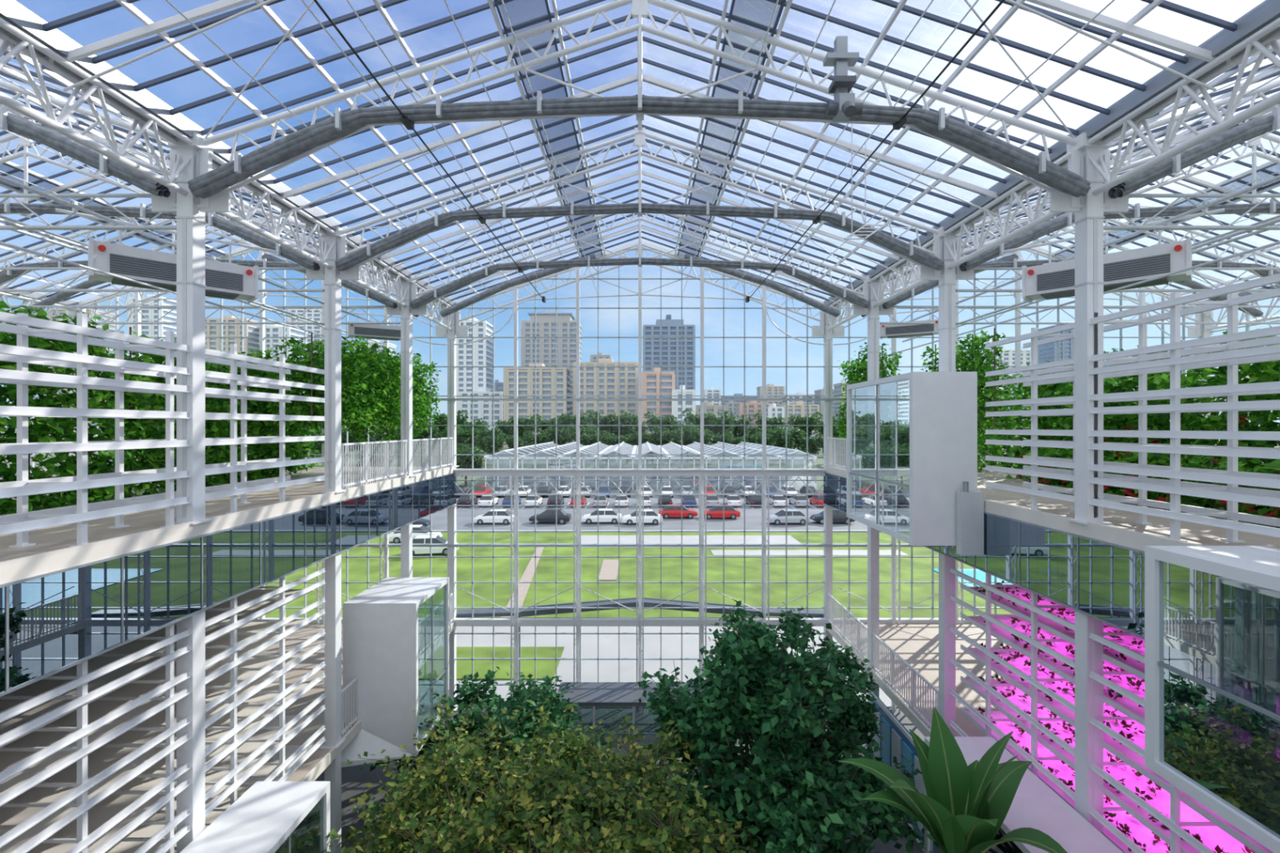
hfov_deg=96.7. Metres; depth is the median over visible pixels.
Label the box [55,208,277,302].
unit
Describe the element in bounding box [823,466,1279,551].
walkway
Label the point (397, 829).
bush
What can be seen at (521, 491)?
car
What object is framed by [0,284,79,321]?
girder
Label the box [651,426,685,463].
street tree
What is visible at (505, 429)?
street tree
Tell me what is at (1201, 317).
steel column
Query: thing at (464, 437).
street tree
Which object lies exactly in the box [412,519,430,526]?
car
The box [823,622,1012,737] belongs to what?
floor
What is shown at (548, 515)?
car
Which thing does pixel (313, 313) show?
apartment tower
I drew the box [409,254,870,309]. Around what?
roof beam
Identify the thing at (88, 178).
rafter
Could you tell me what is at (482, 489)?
car
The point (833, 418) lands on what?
street tree
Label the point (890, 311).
roof truss
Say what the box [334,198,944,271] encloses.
roof beam
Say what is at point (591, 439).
street tree
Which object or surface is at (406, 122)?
cable
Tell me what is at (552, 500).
car
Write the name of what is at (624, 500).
car
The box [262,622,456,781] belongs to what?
floor
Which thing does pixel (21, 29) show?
girder
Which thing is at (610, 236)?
rafter
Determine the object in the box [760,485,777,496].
car
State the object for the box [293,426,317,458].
street tree
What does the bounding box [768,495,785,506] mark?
car
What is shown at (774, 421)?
street tree
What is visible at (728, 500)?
car
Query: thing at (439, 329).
roof truss
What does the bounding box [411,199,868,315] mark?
roof truss
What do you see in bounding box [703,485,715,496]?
car
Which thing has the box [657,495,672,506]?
car
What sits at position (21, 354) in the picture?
rack
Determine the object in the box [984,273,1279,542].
rack
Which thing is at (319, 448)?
street tree
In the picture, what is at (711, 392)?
apartment tower
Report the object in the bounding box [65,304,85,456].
steel column
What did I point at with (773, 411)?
apartment tower
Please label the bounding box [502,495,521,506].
car
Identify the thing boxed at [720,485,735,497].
car
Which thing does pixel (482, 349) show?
apartment tower
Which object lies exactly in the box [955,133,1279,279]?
roof truss
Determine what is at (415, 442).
balcony railing
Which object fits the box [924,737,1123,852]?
booth
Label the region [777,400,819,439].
apartment tower
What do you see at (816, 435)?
street tree
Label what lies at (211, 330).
apartment tower
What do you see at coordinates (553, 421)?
street tree
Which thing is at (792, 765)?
ficus tree
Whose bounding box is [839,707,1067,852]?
banana plant
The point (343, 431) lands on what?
street tree
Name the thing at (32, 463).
steel column
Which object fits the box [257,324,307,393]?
apartment tower
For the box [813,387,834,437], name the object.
apartment tower
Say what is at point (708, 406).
apartment tower
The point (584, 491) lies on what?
car
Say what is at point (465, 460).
street tree
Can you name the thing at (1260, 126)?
screen
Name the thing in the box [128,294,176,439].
apartment tower
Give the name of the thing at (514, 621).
wall
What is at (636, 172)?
rafter
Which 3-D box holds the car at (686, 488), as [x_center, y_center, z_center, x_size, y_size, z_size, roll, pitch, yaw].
[7.016,9.816,86.010,1.820,1.452,4.420,0,0,0]
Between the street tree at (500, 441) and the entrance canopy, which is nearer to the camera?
the entrance canopy
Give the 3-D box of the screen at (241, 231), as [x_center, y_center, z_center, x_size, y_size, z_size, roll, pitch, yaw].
[-14.007,-4.254,12.731,13.586,1.573,0.361,0,0,0]
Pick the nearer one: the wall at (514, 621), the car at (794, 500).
the wall at (514, 621)
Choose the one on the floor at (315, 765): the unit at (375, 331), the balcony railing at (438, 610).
the balcony railing at (438, 610)
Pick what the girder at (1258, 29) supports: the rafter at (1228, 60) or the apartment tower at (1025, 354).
the rafter at (1228, 60)
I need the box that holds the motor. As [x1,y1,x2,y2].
[822,35,862,121]
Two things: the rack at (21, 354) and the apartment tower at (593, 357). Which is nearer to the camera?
the rack at (21, 354)
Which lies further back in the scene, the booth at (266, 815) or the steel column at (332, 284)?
the steel column at (332, 284)
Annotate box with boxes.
[955,481,983,555]
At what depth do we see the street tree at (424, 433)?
158.25 m
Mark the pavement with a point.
(608, 644)
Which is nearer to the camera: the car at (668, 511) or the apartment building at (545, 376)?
the car at (668, 511)
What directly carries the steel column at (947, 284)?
on the floor at (353, 780)
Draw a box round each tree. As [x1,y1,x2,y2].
[265,333,442,459]
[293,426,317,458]
[306,432,319,463]
[311,433,321,456]
[316,424,345,435]
[341,427,360,453]
[349,426,382,450]
[356,444,391,466]
[368,426,400,449]
[395,436,400,453]
[395,445,429,466]
[400,424,440,449]
[424,431,447,452]
[428,443,460,468]
[432,408,468,435]
[440,424,463,444]
[444,426,481,464]
[456,443,486,485]
[463,417,488,448]
[475,424,505,462]
[482,432,508,459]
[494,417,523,453]
[505,434,525,448]
[506,413,542,446]
[522,430,549,453]
[532,415,555,453]
[537,430,566,463]
[544,423,576,464]
[550,415,573,441]
[556,409,595,453]
[573,424,599,462]
[579,430,610,465]
[587,410,617,436]
[600,433,618,464]
[608,410,638,438]
[613,433,637,465]
[628,421,647,441]
[632,428,662,465]
[637,598,935,852]
[642,411,678,434]
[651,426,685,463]
[662,420,683,439]
[675,420,704,462]
[680,408,715,427]
[685,426,714,445]
[703,410,735,456]
[709,431,733,463]
[716,810,873,852]
[724,435,743,464]
[727,413,751,439]
[741,431,768,466]
[748,423,772,435]
[751,412,785,431]
[751,431,777,446]
[768,426,795,464]
[780,424,806,462]
[786,411,822,446]
[799,434,823,464]
[813,417,839,437]
[813,433,834,453]
[832,416,844,429]
[832,424,846,449]
[832,443,845,466]
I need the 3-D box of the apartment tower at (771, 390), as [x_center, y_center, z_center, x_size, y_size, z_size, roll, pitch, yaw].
[130.158,-15.633,568.700,24.096,52.865,19.200,0,0,0]
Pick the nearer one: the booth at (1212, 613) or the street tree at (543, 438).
the booth at (1212, 613)
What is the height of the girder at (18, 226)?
2.343 m
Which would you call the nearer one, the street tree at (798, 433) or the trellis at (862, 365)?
the trellis at (862, 365)
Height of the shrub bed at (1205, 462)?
1.522 m
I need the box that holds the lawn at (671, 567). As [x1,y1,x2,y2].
[256,532,1013,708]
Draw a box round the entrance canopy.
[456,597,823,683]
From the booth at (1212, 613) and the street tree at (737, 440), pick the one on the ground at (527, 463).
the street tree at (737, 440)
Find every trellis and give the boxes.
[102,363,321,471]
[835,342,902,444]
[920,328,1017,462]
[977,365,1216,471]
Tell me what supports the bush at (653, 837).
on the floor at (353, 780)
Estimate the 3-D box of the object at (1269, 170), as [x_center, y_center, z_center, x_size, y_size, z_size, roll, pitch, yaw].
[14.000,-5.676,8.870,13.818,2.440,24.640,0,0,0]
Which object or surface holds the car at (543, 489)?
on the parking lot
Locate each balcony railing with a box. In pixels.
[341,440,407,489]
[341,678,357,737]
[412,437,453,474]
[417,593,453,657]
[826,437,846,470]
[826,593,938,729]
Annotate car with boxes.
[388,524,442,543]
[400,534,459,555]
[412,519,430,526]
[456,485,471,496]
[456,495,478,506]
[473,485,491,496]
[473,509,513,524]
[478,495,498,506]
[494,485,511,497]
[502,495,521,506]
[518,485,531,497]
[524,495,542,506]
[528,508,571,524]
[536,485,551,497]
[546,495,564,506]
[556,485,571,497]
[570,495,586,506]
[581,485,591,497]
[581,508,622,524]
[592,495,608,506]
[598,485,610,497]
[614,495,628,506]
[619,485,631,497]
[621,509,662,524]
[637,495,650,506]
[641,485,652,497]
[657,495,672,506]
[658,504,697,519]
[661,485,673,497]
[680,485,693,497]
[680,495,696,506]
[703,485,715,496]
[703,495,719,506]
[703,504,740,519]
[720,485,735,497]
[724,495,741,506]
[739,485,755,497]
[745,495,761,506]
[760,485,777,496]
[766,509,809,524]
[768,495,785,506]
[779,485,797,496]
[788,495,809,506]
[800,485,817,496]
[808,495,823,506]
[809,508,854,524]
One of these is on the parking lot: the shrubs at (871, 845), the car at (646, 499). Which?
the car at (646, 499)
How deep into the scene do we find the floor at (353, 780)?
16.86 m
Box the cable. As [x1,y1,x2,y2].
[313,0,1004,302]
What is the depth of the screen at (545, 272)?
18.83 m
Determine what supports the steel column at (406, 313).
on the floor at (353, 780)
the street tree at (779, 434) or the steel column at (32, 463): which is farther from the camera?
the street tree at (779, 434)
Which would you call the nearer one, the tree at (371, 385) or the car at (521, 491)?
the tree at (371, 385)
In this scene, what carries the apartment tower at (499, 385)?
on the ground at (527, 463)
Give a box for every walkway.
[0,466,456,584]
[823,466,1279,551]
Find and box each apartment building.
[503,363,570,448]
[573,358,638,442]
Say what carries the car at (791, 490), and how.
on the parking lot
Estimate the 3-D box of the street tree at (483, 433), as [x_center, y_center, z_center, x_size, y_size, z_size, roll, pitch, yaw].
[-44.172,5.006,167.957,9.215,11.514,8.774,0,0,-9]
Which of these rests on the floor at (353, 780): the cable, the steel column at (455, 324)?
the steel column at (455, 324)
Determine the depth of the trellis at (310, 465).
19.87 m
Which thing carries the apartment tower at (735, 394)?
on the ground at (527, 463)
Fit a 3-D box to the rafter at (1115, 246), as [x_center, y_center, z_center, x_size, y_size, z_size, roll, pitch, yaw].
[14.000,-5.397,19.120,13.929,2.752,0.050,0,0,0]
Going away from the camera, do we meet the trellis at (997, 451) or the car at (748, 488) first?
the trellis at (997, 451)
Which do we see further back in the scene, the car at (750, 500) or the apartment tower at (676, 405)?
the apartment tower at (676, 405)
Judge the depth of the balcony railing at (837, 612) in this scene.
16.10 m
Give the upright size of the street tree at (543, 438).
9.889 m
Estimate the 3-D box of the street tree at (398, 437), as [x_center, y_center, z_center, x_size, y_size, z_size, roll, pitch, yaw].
[-63.904,6.418,156.174,6.618,8.685,6.951,0,0,14]
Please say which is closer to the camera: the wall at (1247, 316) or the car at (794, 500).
the wall at (1247, 316)
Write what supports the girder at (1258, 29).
attached to the wall at (514, 621)
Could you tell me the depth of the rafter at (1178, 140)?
10.90 m
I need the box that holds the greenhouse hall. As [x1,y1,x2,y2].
[484,441,817,489]
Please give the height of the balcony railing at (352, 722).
1.105 m
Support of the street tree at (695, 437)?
on the ground at (527, 463)
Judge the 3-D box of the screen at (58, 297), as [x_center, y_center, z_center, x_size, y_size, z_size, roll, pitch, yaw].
[-14.000,-4.707,18.965,13.299,2.138,0.330,0,0,0]
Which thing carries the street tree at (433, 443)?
on the ground at (527, 463)
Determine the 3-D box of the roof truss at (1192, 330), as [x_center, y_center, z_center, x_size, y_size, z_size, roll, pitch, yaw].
[14.000,-5.075,21.170,13.832,3.450,0.100,0,0,0]
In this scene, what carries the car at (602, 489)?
on the parking lot
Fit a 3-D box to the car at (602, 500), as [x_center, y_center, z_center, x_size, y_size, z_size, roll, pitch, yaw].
[-5.263,9.816,75.990,1.820,1.452,4.420,0,0,0]
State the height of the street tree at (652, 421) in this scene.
16.561 m
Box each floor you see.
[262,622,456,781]
[275,708,924,852]
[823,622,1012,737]
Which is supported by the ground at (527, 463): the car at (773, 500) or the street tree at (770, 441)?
the street tree at (770, 441)
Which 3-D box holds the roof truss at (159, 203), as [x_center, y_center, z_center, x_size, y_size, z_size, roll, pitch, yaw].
[-14.000,-5.075,8.870,13.832,3.450,0.100,0,0,0]
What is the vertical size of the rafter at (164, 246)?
2.752 m
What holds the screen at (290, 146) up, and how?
attached to the wall at (514, 621)
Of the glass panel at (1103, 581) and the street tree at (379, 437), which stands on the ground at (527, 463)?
the street tree at (379, 437)
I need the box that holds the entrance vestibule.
[557,682,702,736]
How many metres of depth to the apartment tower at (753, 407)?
399.49 m
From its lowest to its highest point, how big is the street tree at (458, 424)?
11.461 m
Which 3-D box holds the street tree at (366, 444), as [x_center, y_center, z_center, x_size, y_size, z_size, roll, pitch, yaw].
[-45.608,6.752,98.358,6.415,8.015,6.108,0,0,0]
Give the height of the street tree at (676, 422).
13.310 m
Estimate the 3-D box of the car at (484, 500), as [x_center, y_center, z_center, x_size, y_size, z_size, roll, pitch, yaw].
[-20.195,9.816,75.990,1.820,1.452,4.420,0,0,0]
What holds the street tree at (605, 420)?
on the ground at (527, 463)
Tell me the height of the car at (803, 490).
1.452 m
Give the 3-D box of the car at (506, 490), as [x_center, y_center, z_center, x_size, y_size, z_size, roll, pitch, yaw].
[-20.824,9.816,86.010,1.820,1.452,4.420,0,0,0]
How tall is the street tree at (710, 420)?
16.756 m
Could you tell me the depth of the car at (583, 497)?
74.37 m
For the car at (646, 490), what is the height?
1.452 m
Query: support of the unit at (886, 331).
attached to the girder at (18, 226)
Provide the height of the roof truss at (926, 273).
3.450 m
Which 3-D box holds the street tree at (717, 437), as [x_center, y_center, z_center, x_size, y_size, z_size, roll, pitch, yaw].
[23.149,6.001,164.598,7.254,9.519,7.619,0,0,26]
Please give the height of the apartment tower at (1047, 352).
87.815 m
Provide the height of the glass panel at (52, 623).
1.190 m
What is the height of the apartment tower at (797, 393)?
42.650 m
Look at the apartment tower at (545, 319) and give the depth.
339.46 m
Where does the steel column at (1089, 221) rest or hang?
on the floor at (353, 780)
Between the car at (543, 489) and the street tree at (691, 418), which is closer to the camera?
the car at (543, 489)
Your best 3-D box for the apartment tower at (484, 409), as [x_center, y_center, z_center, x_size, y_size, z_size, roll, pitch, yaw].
[-84.362,-4.958,308.700,23.982,31.517,19.200,0,0,0]
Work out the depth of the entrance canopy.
21.33 m
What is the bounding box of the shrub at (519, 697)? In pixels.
[367,666,588,835]
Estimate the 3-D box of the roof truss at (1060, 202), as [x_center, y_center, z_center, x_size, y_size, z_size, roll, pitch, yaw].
[0.000,-5.075,8.870,13.832,3.450,0.100,0,0,0]
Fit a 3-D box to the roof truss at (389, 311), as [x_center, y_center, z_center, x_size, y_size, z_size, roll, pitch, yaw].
[-14.000,-5.075,17.070,13.832,3.450,0.100,0,0,0]
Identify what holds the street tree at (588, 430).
on the ground at (527, 463)
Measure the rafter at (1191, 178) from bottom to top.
2.752 m
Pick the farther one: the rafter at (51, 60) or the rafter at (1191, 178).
the rafter at (1191, 178)
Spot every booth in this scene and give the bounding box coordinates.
[180,781,330,852]
[341,577,448,767]
[846,371,977,546]
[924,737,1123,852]
[1144,546,1279,852]
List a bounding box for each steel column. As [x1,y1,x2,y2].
[6,302,66,467]
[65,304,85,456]
[168,132,213,852]
[319,226,346,852]
[395,275,417,780]
[443,307,460,711]
[819,307,836,671]
[862,275,884,735]
[933,226,960,737]
[1066,132,1112,833]
[1195,304,1213,417]
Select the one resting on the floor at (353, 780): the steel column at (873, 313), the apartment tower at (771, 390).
the steel column at (873, 313)
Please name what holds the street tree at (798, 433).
on the ground at (527, 463)
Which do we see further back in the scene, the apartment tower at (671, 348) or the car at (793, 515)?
the apartment tower at (671, 348)
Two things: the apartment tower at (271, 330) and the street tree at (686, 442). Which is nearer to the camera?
the street tree at (686, 442)
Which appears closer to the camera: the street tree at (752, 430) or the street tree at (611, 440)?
the street tree at (611, 440)
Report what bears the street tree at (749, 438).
on the ground at (527, 463)
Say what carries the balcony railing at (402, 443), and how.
on the walkway at (51, 552)
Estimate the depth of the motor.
8.25 m
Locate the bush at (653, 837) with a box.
[430,709,761,852]
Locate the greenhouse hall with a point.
(671, 447)
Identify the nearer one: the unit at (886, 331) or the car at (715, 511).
the unit at (886, 331)
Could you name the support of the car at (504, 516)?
on the parking lot
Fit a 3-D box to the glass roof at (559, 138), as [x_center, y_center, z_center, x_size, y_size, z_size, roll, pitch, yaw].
[0.000,-5.676,8.870,13.818,2.440,24.640,0,0,0]
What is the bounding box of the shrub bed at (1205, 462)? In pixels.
[1026,439,1279,528]
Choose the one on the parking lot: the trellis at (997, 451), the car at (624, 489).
the car at (624, 489)
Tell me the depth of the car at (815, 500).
74.70 m
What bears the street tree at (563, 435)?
on the ground at (527, 463)
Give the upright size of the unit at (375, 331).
0.767 m
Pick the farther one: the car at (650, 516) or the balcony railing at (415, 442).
the car at (650, 516)
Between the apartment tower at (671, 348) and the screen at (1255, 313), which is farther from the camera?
the apartment tower at (671, 348)
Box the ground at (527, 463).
[0,431,1279,490]
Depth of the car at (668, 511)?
64.98 m
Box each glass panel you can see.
[0,472,457,697]
[822,472,1144,639]
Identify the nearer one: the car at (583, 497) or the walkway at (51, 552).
the walkway at (51, 552)
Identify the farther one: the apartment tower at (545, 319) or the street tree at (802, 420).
the apartment tower at (545, 319)
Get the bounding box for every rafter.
[0,39,53,91]
[0,103,273,217]
[11,172,373,274]
[16,226,417,305]
[62,0,1217,91]
[280,73,999,217]
[378,169,901,274]
[434,225,845,306]
[862,226,1259,305]
[906,172,1268,274]
[1006,103,1279,217]
[1226,39,1279,91]
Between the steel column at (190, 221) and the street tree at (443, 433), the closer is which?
the steel column at (190, 221)
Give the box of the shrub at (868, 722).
[773,602,884,756]
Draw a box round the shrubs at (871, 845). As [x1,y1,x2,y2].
[427,729,880,852]
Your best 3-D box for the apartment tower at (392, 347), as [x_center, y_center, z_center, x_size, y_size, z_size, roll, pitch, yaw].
[-204.821,-27.813,438.700,26.277,77.227,19.200,0,0,0]
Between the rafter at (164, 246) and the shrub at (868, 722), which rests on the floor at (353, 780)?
the shrub at (868, 722)
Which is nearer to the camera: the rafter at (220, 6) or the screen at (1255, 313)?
the rafter at (220, 6)
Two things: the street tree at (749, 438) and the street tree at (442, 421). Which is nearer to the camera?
the street tree at (749, 438)
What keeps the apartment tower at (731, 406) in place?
on the ground at (527, 463)
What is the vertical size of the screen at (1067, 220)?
1.573 m
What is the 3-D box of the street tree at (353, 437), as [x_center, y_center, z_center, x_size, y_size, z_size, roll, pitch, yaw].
[-75.407,4.575,156.401,9.906,12.378,9.432,0,0,4]
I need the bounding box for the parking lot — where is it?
[395,490,867,530]
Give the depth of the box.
11.25 m
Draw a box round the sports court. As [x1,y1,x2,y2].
[933,568,1012,586]
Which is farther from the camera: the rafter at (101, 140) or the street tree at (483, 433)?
the street tree at (483, 433)
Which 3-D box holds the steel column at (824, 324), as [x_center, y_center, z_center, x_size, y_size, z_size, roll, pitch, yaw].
[7.000,3.000,21.170,0.600,15.000,0.400,0,0,0]
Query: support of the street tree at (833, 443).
on the ground at (527, 463)
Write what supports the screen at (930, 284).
attached to the wall at (514, 621)
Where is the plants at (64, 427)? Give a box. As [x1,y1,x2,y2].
[0,301,307,515]
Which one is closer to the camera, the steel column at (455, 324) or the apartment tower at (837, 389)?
the steel column at (455, 324)
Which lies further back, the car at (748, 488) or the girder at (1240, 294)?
the car at (748, 488)
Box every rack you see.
[0,311,325,547]
[0,568,325,852]
[949,568,1273,852]
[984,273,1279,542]
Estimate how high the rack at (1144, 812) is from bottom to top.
4.300 m
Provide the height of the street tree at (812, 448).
8.653 m
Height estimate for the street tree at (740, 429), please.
15.797 m
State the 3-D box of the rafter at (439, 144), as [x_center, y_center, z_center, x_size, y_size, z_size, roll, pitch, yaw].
[0.000,-5.397,10.920,13.929,2.752,0.050,0,0,0]
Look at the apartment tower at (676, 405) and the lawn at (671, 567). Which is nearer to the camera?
the lawn at (671, 567)
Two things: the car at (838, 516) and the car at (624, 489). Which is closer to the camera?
the car at (838, 516)
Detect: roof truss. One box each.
[0,79,176,212]
[0,133,324,279]
[0,217,400,315]
[81,249,447,336]
[200,0,1079,212]
[338,127,941,279]
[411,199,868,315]
[455,244,824,336]
[832,249,1200,336]
[879,217,1279,315]
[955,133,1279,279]
[1103,79,1279,212]
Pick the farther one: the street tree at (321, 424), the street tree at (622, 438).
the street tree at (321, 424)
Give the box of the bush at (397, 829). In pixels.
[277,687,650,852]
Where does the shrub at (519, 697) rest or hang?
on the floor at (353, 780)
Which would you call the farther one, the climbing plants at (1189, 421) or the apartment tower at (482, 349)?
the apartment tower at (482, 349)
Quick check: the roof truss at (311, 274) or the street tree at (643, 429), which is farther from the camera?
the street tree at (643, 429)
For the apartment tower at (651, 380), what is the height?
39.092 m
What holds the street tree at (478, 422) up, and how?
on the ground at (527, 463)
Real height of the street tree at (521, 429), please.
15.701 m
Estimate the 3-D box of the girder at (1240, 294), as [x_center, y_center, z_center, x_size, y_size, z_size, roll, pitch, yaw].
[21.000,-4.103,8.870,0.340,1.115,24.800,0,0,0]
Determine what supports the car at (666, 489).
on the parking lot
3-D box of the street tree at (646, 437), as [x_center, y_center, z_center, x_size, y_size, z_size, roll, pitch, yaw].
[1.756,5.658,156.989,8.170,10.208,7.779,0,0,-28]
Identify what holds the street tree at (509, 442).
on the ground at (527, 463)
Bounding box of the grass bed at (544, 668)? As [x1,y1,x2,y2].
[417,646,564,679]
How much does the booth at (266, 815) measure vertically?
3.110 m
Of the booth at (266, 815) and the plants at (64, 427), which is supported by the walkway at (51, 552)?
the plants at (64, 427)
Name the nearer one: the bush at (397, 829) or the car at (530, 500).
the bush at (397, 829)
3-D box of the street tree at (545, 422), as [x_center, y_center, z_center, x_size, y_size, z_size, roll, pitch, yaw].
[-36.962,3.027,224.340,11.797,15.481,12.390,0,0,13]
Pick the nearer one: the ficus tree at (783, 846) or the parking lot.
the ficus tree at (783, 846)
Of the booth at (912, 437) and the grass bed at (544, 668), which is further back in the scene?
the grass bed at (544, 668)
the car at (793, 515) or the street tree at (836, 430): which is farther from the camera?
the street tree at (836, 430)
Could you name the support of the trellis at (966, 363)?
hanging from the girder at (18, 226)
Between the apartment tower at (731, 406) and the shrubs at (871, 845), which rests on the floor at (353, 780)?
the shrubs at (871, 845)
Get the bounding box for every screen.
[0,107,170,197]
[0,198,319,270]
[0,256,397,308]
[24,253,418,317]
[187,87,1090,198]
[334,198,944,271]
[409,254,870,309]
[440,253,839,317]
[861,253,1263,317]
[882,256,1279,309]
[959,198,1279,271]
[1108,107,1279,198]
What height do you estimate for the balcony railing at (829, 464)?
1.105 m
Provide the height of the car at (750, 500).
1.452 m
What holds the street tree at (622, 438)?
on the ground at (527, 463)
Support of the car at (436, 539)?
on the lawn at (671, 567)
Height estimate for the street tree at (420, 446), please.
8.015 m
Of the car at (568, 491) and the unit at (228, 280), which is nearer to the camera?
the unit at (228, 280)
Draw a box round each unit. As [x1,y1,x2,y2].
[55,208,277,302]
[341,311,415,340]
[879,308,938,339]
[1002,208,1224,302]
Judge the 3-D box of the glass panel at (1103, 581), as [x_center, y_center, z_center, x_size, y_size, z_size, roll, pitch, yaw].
[6.835,2.285,8.864,0.050,1.190,24.612,0,0,0]
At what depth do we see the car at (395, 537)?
51.25 m
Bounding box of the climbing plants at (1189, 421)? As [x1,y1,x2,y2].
[1004,324,1279,506]
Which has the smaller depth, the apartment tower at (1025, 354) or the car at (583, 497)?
the car at (583, 497)
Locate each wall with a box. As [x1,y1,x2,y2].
[78,240,1202,713]
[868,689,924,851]
[1210,302,1279,444]
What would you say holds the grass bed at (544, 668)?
on the pavement
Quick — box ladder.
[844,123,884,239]
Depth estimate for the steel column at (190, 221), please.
8.75 m
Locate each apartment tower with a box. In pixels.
[48,308,115,439]
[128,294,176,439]
[204,315,266,382]
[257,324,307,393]
[287,308,321,359]
[352,339,396,360]
[456,317,493,422]
[457,387,503,446]
[494,379,503,391]
[520,309,582,443]
[590,352,611,361]
[641,367,675,435]
[642,314,695,389]
[671,385,695,425]
[695,401,725,434]
[703,386,720,404]
[720,393,757,404]
[722,400,739,439]
[735,400,769,435]
[756,383,784,406]
[766,403,784,443]
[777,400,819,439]
[781,391,814,404]
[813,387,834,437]
[833,381,857,421]
[967,347,1031,428]
[1038,324,1072,372]
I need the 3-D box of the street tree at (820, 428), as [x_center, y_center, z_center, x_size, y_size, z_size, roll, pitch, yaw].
[68.823,3.733,207.159,10.719,14.066,11.257,0,0,34]
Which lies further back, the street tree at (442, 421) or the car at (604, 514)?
the street tree at (442, 421)
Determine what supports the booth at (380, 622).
attached to the floor at (315, 765)
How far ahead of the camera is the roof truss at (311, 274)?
12.95 m
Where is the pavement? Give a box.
[417,535,909,708]
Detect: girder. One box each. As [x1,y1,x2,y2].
[0,0,456,330]
[0,174,1279,364]
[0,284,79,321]
[823,0,1279,330]
[1201,284,1279,330]
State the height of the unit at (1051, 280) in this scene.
1.041 m
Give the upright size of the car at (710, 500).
1.452 m
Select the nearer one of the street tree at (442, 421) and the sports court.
the sports court
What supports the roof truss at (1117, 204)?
attached to the steel column at (1089, 221)
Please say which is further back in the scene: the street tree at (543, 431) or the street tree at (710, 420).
the street tree at (710, 420)
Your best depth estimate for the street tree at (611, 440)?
158.95 m
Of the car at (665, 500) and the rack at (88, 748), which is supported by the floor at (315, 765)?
the rack at (88, 748)
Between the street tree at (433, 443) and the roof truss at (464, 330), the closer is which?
the roof truss at (464, 330)
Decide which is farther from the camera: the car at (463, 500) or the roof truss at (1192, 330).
the car at (463, 500)
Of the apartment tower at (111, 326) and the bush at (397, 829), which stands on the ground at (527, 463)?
the apartment tower at (111, 326)
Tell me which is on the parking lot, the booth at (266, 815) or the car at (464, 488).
the car at (464, 488)
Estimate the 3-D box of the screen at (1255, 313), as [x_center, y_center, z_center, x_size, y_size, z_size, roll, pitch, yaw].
[14.000,-4.707,18.965,13.299,2.138,0.330,0,0,0]
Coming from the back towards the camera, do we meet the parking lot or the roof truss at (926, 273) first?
the parking lot
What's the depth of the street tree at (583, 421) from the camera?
211.39 m
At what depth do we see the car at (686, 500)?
74.26 m
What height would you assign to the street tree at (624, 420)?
17.037 m
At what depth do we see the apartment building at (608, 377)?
289.50 m

